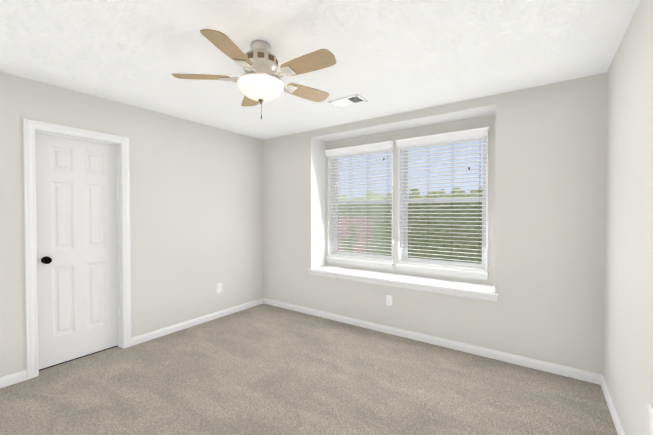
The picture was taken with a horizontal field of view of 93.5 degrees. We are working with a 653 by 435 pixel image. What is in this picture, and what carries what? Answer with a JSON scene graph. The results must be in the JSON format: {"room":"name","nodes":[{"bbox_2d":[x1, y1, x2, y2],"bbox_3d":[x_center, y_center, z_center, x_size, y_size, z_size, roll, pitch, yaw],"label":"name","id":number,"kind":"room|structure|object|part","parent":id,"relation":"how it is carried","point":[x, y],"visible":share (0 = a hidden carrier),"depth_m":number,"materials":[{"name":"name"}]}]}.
{"room":"empty bedroom","nodes":[
{"label":"empty bedroom","id":0,"kind":"room"},
{"bbox_2d":[0,71,263,377],"bbox_3d":[-2.090,0.085,3.091,0.140,2.440,4.058,1,1,35],"label":"wall","id":1,"kind":"structure","parent":0,"point":[196,213],"depth_m":3.38,"materials":[{"name":"paint"}]},
{"bbox_2d":[0,370,26,387],"bbox_3d":[-2.774,1.282,2.006,0.013,0.078,1.188,1,1,35],"label":"baseboard","id":2,"kind":"structure","parent":1,"relation":"attached to","point":[20,376],"depth_m":2.42,"materials":[{"name":"white wood"}]},
{"bbox_2d":[35,133,117,368],"bbox_3d":[-2.270,0.285,2.835,0.105,2.020,0.620,1,1,35],"label":"door","id":3,"kind":"structure","parent":1,"relation":"in","point":[76,201],"depth_m":2.82,"materials":[{"name":"white wood"}]},
{"bbox_3d":[-2.393,0.367,2.630,0.070,0.064,0.064,1,1,35],"label":"knob","id":4,"kind":"part","parent":3,"relation":"part of","materials":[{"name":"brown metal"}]},
{"bbox_2d":[39,345,117,370],"bbox_3d":[-2.300,1.301,2.871,0.027,0.013,0.620,1,1,35],"label":"door sweep","id":5,"kind":"object","parent":3,"relation":"attached to","point":[77,358],"depth_m":2.84,"materials":[{"name":"grey"}]},
{"bbox_2d":[23,118,130,379],"bbox_3d":[-2.264,0.254,2.830,0.158,2.110,0.772,1,1,35],"label":"door frame","id":6,"kind":"structure","parent":1,"relation":"attached to","point":[30,126],"depth_m":2.65,"materials":[{"name":"white wood"}]},
{"bbox_2d":[131,298,263,345],"bbox_3d":[-1.472,1.255,3.854,0.013,0.078,1.790,1,1,35],"label":"baseboard","id":7,"kind":"structure","parent":1,"relation":"attached to","point":[167,330],"depth_m":3.65,"materials":[{"name":"white wood"}]},
{"bbox_2d":[217,283,221,292],"bbox_3d":[-1.386,0.914,3.975,0.008,0.115,0.070,1,1,35],"label":"electrical outlet","id":8,"kind":"object","parent":1,"relation":"attached to","point":[219,287],"visible":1,"depth_m":3.97,"materials":[{"name":"white plastic"}]},
{"bbox_2d":[0,303,617,434],"bbox_3d":[-0.349,1.369,2.147,4.416,0.100,4.808,1,1,35],"label":"floor","id":9,"kind":"structure","parent":0,"point":[264,369],"depth_m":2.35,"materials":[{"name":"carpet"}]},
{"bbox_2d":[0,0,639,139],"bbox_3d":[-0.349,-1.171,2.109,4.416,0.100,4.808,1,1,35],"label":"ceiling","id":10,"kind":"structure","parent":0,"point":[395,56],"depth_m":2.05,"materials":[{"name":"white paint"}]},
{"bbox_2d":[172,29,336,118],"bbox_3d":[-0.395,-0.878,1.983,1.037,0.482,1.061,1,1,35],"label":"fan","id":11,"kind":"object","parent":10,"relation":"hanging from","point":[258,81],"visible":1,"depth_m":1.90,"materials":[{"name":"beige wood"}]},
{"bbox_3d":[-0.427,-0.993,1.997,0.298,0.252,0.298,1,1,35],"label":"motor","id":12,"kind":"part","parent":11,"relation":"part of","materials":[{"name":"silver metal"}]},
{"bbox_3d":[-0.427,-0.819,2.000,0.292,0.104,0.292,1,1,35],"label":"lamp shade","id":13,"kind":"part","parent":11,"relation":"part of","materials":[{"name":"white glass"}]},
{"bbox_2d":[328,94,367,107],"bbox_3d":[0.208,-1.126,2.985,0.330,0.016,0.200,1,1,35],"label":"ceiling vent","id":14,"kind":"object","parent":10,"relation":"in","point":[348,101],"visible":1,"depth_m":2.97,"materials":[{"name":"white metal"}]},
{"bbox_2d":[326,115,495,285],"bbox_3d":[0.931,-0.171,3.809,2.438,1.770,0.220,1,1,35],"label":"wall","id":15,"kind":"structure","parent":0,"point":[478,122],"depth_m":3.50,"materials":[{"name":"paint"}]},
{"bbox_2d":[324,141,393,262],"bbox_3d":[0.460,-0.187,4.086,0.984,1.475,0.308,1,1,35],"label":"window","id":16,"kind":"structure","parent":15,"relation":"in","point":[335,155],"depth_m":4.08,"materials":[{"name":"white plastic"}]},
{"bbox_3d":[0.500,-0.176,4.144,0.832,1.342,0.032,1,1,35],"label":"glass","id":17,"kind":"part","parent":16,"relation":"part of","materials":[{"name":"clear glass"}]},
{"bbox_2d":[338,204,391,255],"bbox_3d":[0.521,0.149,4.178,0.880,0.740,0.002,1,1,35],"label":"screen","id":18,"kind":"object","parent":16,"relation":"attached to","point":[365,228],"depth_m":4.17,"materials":[{"name":"grey metal"}]},
{"bbox_2d":[367,150,387,258],"bbox_3d":[0.437,-0.162,4.054,0.811,1.385,0.053,1,1,35],"label":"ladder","id":19,"kind":"object","parent":16,"relation":"hanging from","point":[369,202],"visible":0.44,"depth_m":3.96,"materials":[{"name":"grey"}]},
{"bbox_2d":[325,143,393,269],"bbox_3d":[0.414,-0.140,4.023,0.996,1.558,0.085,1,1,35],"label":"window frame","id":20,"kind":"structure","parent":15,"relation":"attached to","point":[366,263],"depth_m":3.95,"materials":[{"name":"white plastic"}]},
{"bbox_2d":[395,127,488,271],"bbox_3d":[1.304,-0.178,3.492,0.984,1.475,0.308,1,1,35],"label":"window blind","id":21,"kind":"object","parent":15,"relation":"in","point":[468,136],"depth_m":3.44,"materials":[{"name":"white plastic"}]},
{"bbox_2d":[404,142,480,266],"bbox_3d":[1.280,-0.153,3.460,0.811,1.385,0.053,1,1,35],"label":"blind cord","id":22,"kind":"object","parent":21,"relation":"hanging from","point":[427,216],"visible":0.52,"depth_m":3.52,"materials":[{"name":"grey"}]},
{"bbox_2d":[408,202,481,263],"bbox_3d":[1.365,0.158,3.584,0.880,0.740,0.002,1,1,35],"label":"screen","id":23,"kind":"object","parent":21,"relation":"attached to","point":[422,228],"depth_m":3.57,"materials":[{"name":"grey metal"}]},
{"bbox_3d":[1.344,-0.167,3.551,0.832,1.342,0.032,1,1,35],"label":"glass","id":24,"kind":"part","parent":21,"relation":"part of","materials":[{"name":"clear glass"}]},
{"bbox_2d":[395,130,488,280],"bbox_3d":[1.258,-0.131,3.429,0.996,1.558,0.085,1,1,35],"label":"window frame","id":25,"kind":"structure","parent":15,"relation":"attached to","point":[470,274],"depth_m":3.35,"materials":[{"name":"white"}]},
{"bbox_2d":[263,73,606,374],"bbox_3d":[0.773,0.076,3.722,3.816,2.440,0.550,1,1,35],"label":"wall","id":26,"kind":"structure","parent":0,"point":[548,306],"depth_m":2.72,"materials":[{"name":"paint"}]},
{"bbox_2d":[386,295,391,305],"bbox_3d":[0.701,0.928,3.443,0.070,0.115,0.008,1,1,35],"label":"electrical outlet","id":27,"kind":"object","parent":26,"relation":"attached to","point":[388,299],"visible":1,"depth_m":3.44,"materials":[{"name":"white plastic"}]},
{"bbox_2d":[308,265,498,301],"bbox_3d":[0.762,0.728,3.583,2.228,0.080,0.365,1,1,35],"label":"window sill","id":28,"kind":"structure","parent":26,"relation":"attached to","point":[464,289],"depth_m":3.36,"materials":[{"name":"white wood"}]},
{"bbox_2d":[264,298,599,383],"bbox_3d":[0.610,1.260,3.509,3.816,0.078,0.013,1,1,35],"label":"baseboard","id":29,"kind":"structure","parent":26,"relation":"attached to","point":[579,374],"depth_m":3.03,"materials":[{"name":"white wood"}]},
{"bbox_2d":[603,0,652,434],"bbox_3d":[1.145,0.119,0.814,0.140,2.440,4.058,1,1,35],"label":"wall","id":30,"kind":"structure","parent":0,"point":[628,326],"depth_m":1.70,"materials":[{"name":"paint"}]},
{"bbox_2d":[596,374,624,434],"bbox_3d":[1.075,1.299,0.864,0.013,0.078,3.750,1,1,35],"label":"baseboard","id":31,"kind":"structure","parent":30,"relation":"attached to","point":[619,429],"depth_m":2.07,"materials":[{"name":"white wood"}]},
{"bbox_2d":[648,403,652,434],"bbox_3d":[1.422,0.886,1.348,0.008,0.115,0.070,1,1,35],"label":"electrical outlet","id":32,"kind":"object","parent":30,"relation":"attached to","point":[650,418],"visible":1,"depth_m":1.34,"materials":[{"name":"white plastic"}]},
{"bbox_3d":[0.813,-0.168,3.641,2.438,1.770,0.190,1,1,35],"label":"wall","id":33,"kind":"structure","parent":0,"visible":0},
{"bbox_2d":[311,104,496,268],"bbox_3d":[0.772,-0.192,3.584,2.158,1.760,0.328,1,1,35],"label":"trim","id":34,"kind":"structure","parent":33,"relation":"attached to","point":[318,204],"depth_m":4.09,"materials":[{"name":"white paint"}]},
{"label":"outside","id":35,"kind":"structure","parent":0,"visible":0},
{"bbox_2d":[338,141,482,263],"bbox_3d":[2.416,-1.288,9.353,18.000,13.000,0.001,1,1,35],"label":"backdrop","id":36,"kind":"structure","parent":35,"point":[376,248],"depth_m":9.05,"materials":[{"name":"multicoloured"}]}
]}

